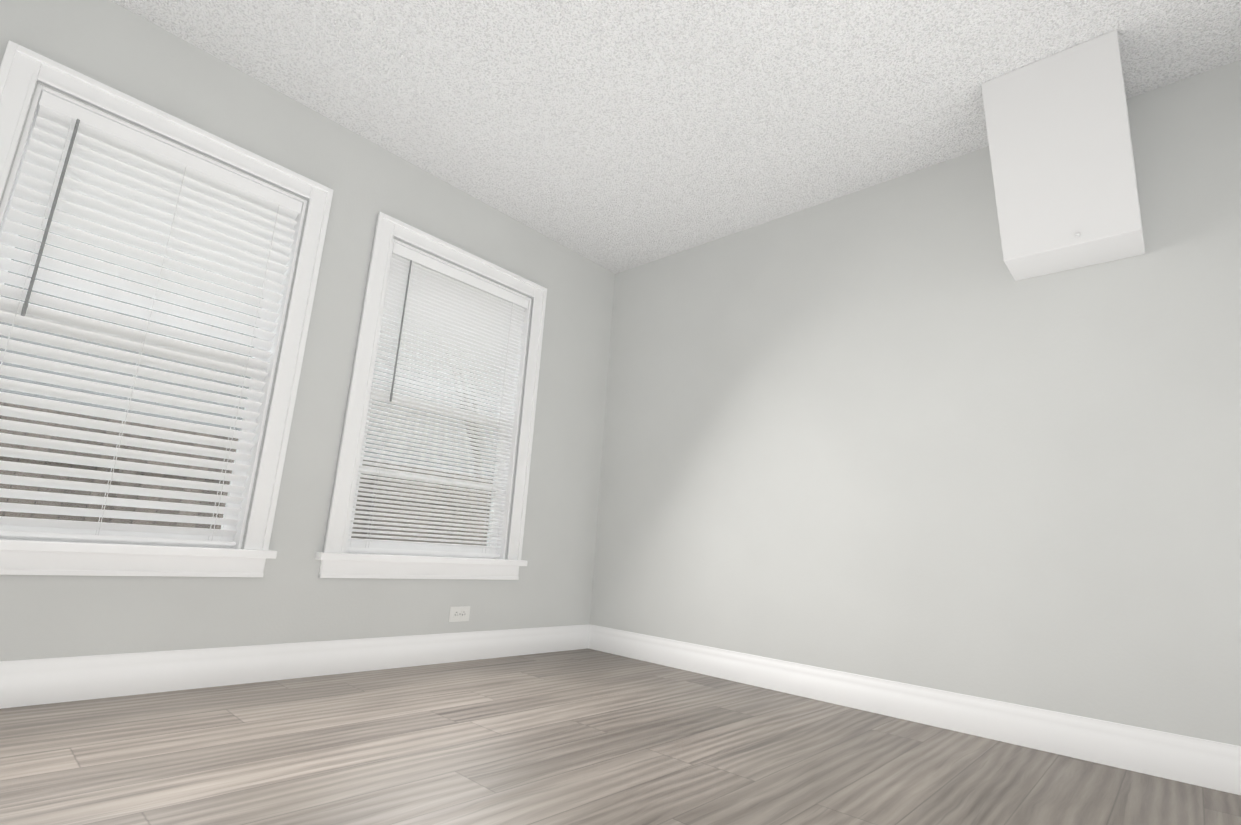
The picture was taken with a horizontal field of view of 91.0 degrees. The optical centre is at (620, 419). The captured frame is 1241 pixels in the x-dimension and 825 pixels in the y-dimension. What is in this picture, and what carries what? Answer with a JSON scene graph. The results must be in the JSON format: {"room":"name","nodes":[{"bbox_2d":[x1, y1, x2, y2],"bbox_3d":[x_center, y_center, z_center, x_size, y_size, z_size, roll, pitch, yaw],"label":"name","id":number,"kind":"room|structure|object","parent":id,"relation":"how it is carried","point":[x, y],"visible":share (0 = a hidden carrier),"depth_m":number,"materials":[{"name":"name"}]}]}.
{"room":"empty room","nodes":[
{"label":"empty room","id":0,"kind":"room"},
{"bbox_2d":[0,0,614,660],"bbox_3d":[-1.478,-0.184,2.597,0.150,2.440,4.200,-7,-16,42],"label":"wall","id":1,"kind":"structure","parent":0,"point":[290,596],"depth_m":2.69,"materials":[{"name":"paint"}]},
{"bbox_2d":[0,40,332,576],"bbox_3d":[-1.764,-0.304,2.255,0.200,1.705,1.110,-7,-16,42],"label":"window","id":2,"kind":"structure","parent":1,"relation":"in","point":[23,70],"depth_m":2.30,"materials":[{"name":"white"}]},
{"bbox_2d":[0,91,301,545],"bbox_3d":[-1.749,-0.312,2.244,0.064,1.484,0.848,-7,-16,42],"label":"window blind","id":3,"kind":"object","parent":2,"relation":"attached to","point":[178,205],"visible":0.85,"depth_m":2.22,"materials":[{"name":"white plastic"}]},
{"bbox_2d":[0,625,587,708],"bbox_3d":[-1.490,0.933,2.301,0.019,0.135,3.900,-7,-16,42],"label":"baseboard","id":4,"kind":"structure","parent":1,"relation":"attached to","point":[30,682],"depth_m":2.35,"materials":[{"name":"white wood"}]},
{"bbox_2d":[315,212,546,579],"bbox_3d":[-0.906,-0.053,3.171,0.200,1.705,1.110,-7,-16,42],"label":"window","id":5,"kind":"structure","parent":1,"relation":"in","point":[337,558],"depth_m":3.01,"materials":[{"name":"white"}]},
{"bbox_2d":[346,242,528,556],"bbox_3d":[-0.895,-0.060,3.163,0.054,1.484,0.848,-7,-16,42],"label":"window blind","id":6,"kind":"object","parent":5,"relation":"attached to","point":[433,294],"visible":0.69,"depth_m":3.13,"materials":[{"name":"white plastic"}]},
{"bbox_2d":[448,606,469,621],"bbox_3d":[-0.807,0.978,3.061,0.008,0.072,0.116,-7,-16,42],"label":"electrical outlet","id":7,"kind":"object","parent":1,"relation":"attached to","point":[459,614],"visible":1,"depth_m":3.06,"materials":[{"name":"white plastic"}]},
{"bbox_2d":[0,648,1240,824],"bbox_3d":[-0.223,0.888,1.126,3.770,0.100,4.200,-7,-16,42],"label":"floor","id":8,"kind":"structure","parent":0,"point":[588,736],"depth_m":1.74,"materials":[{"name":"wood"}]},
{"bbox_2d":[111,0,1240,273],"bbox_3d":[-0.057,-1.591,1.652,3.770,0.100,4.200,-7,-16,42],"label":"ceiling","id":9,"kind":"structure","parent":0,"point":[615,136],"depth_m":2.47,"materials":[{"name":"white paint"}]},
{"bbox_2d":[590,60,1240,745],"bbox_3d":[1.218,0.046,2.838,3.470,2.440,0.150,-7,-16,42],"label":"wall","id":10,"kind":"structure","parent":0,"point":[906,428],"depth_m":2.56,"materials":[{"name":"paint"}]},
{"bbox_2d":[588,624,1240,794],"bbox_3d":[1.094,1.152,2.525,3.440,0.135,0.030,-7,-16,42],"label":"baseboard","id":11,"kind":"structure","parent":10,"relation":"attached to","point":[1180,758],"depth_m":2.32,"materials":[{"name":"white wood"}]},
{"bbox_2d":[981,29,1144,280],"bbox_3d":[1.661,-0.950,2.298,0.410,0.660,0.419,-7,-16,42],"label":"soffit box","id":12,"kind":"object","parent":10,"relation":"attached to","point":[1062,159],"depth_m":2.21,"materials":[{"name":"white paint"}]},
{"label":"outside","id":13,"kind":"structure","parent":0,"visible":0},
{"bbox_3d":[-12.310,3.037,12.633,29.849,0.100,45.000,-7,-16,42],"label":"ground","id":14,"kind":"structure","parent":13,"visible":0},
{"bbox_2d":[0,402,493,545],"bbox_3d":[-3.110,1.097,5.242,0.110,1.818,22.090,-7,-16,42],"label":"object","id":15,"kind":"structure","parent":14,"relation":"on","point":[62,504],"depth_m":4.80,"materials":[{"name":"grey wood"}]},
{"bbox_2d":[0,203,502,476],"bbox_3d":[-7.792,-1.067,10.225,4.500,7.498,26.000,-7,-16,42],"label":"trees","id":16,"kind":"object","parent":14,"relation":"on","point":[101,394],"depth_m":8.55,"materials":[{"name":"white plant"}]},
{"bbox_2d":[397,309,481,474],"bbox_3d":[-2.934,-0.353,7.996,3.755,5.818,3.200,-7,-16,42],"label":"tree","id":17,"kind":"object","parent":14,"relation":"on","point":[469,410],"depth_m":8.56,"materials":[{"name":"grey plant"}]}
]}

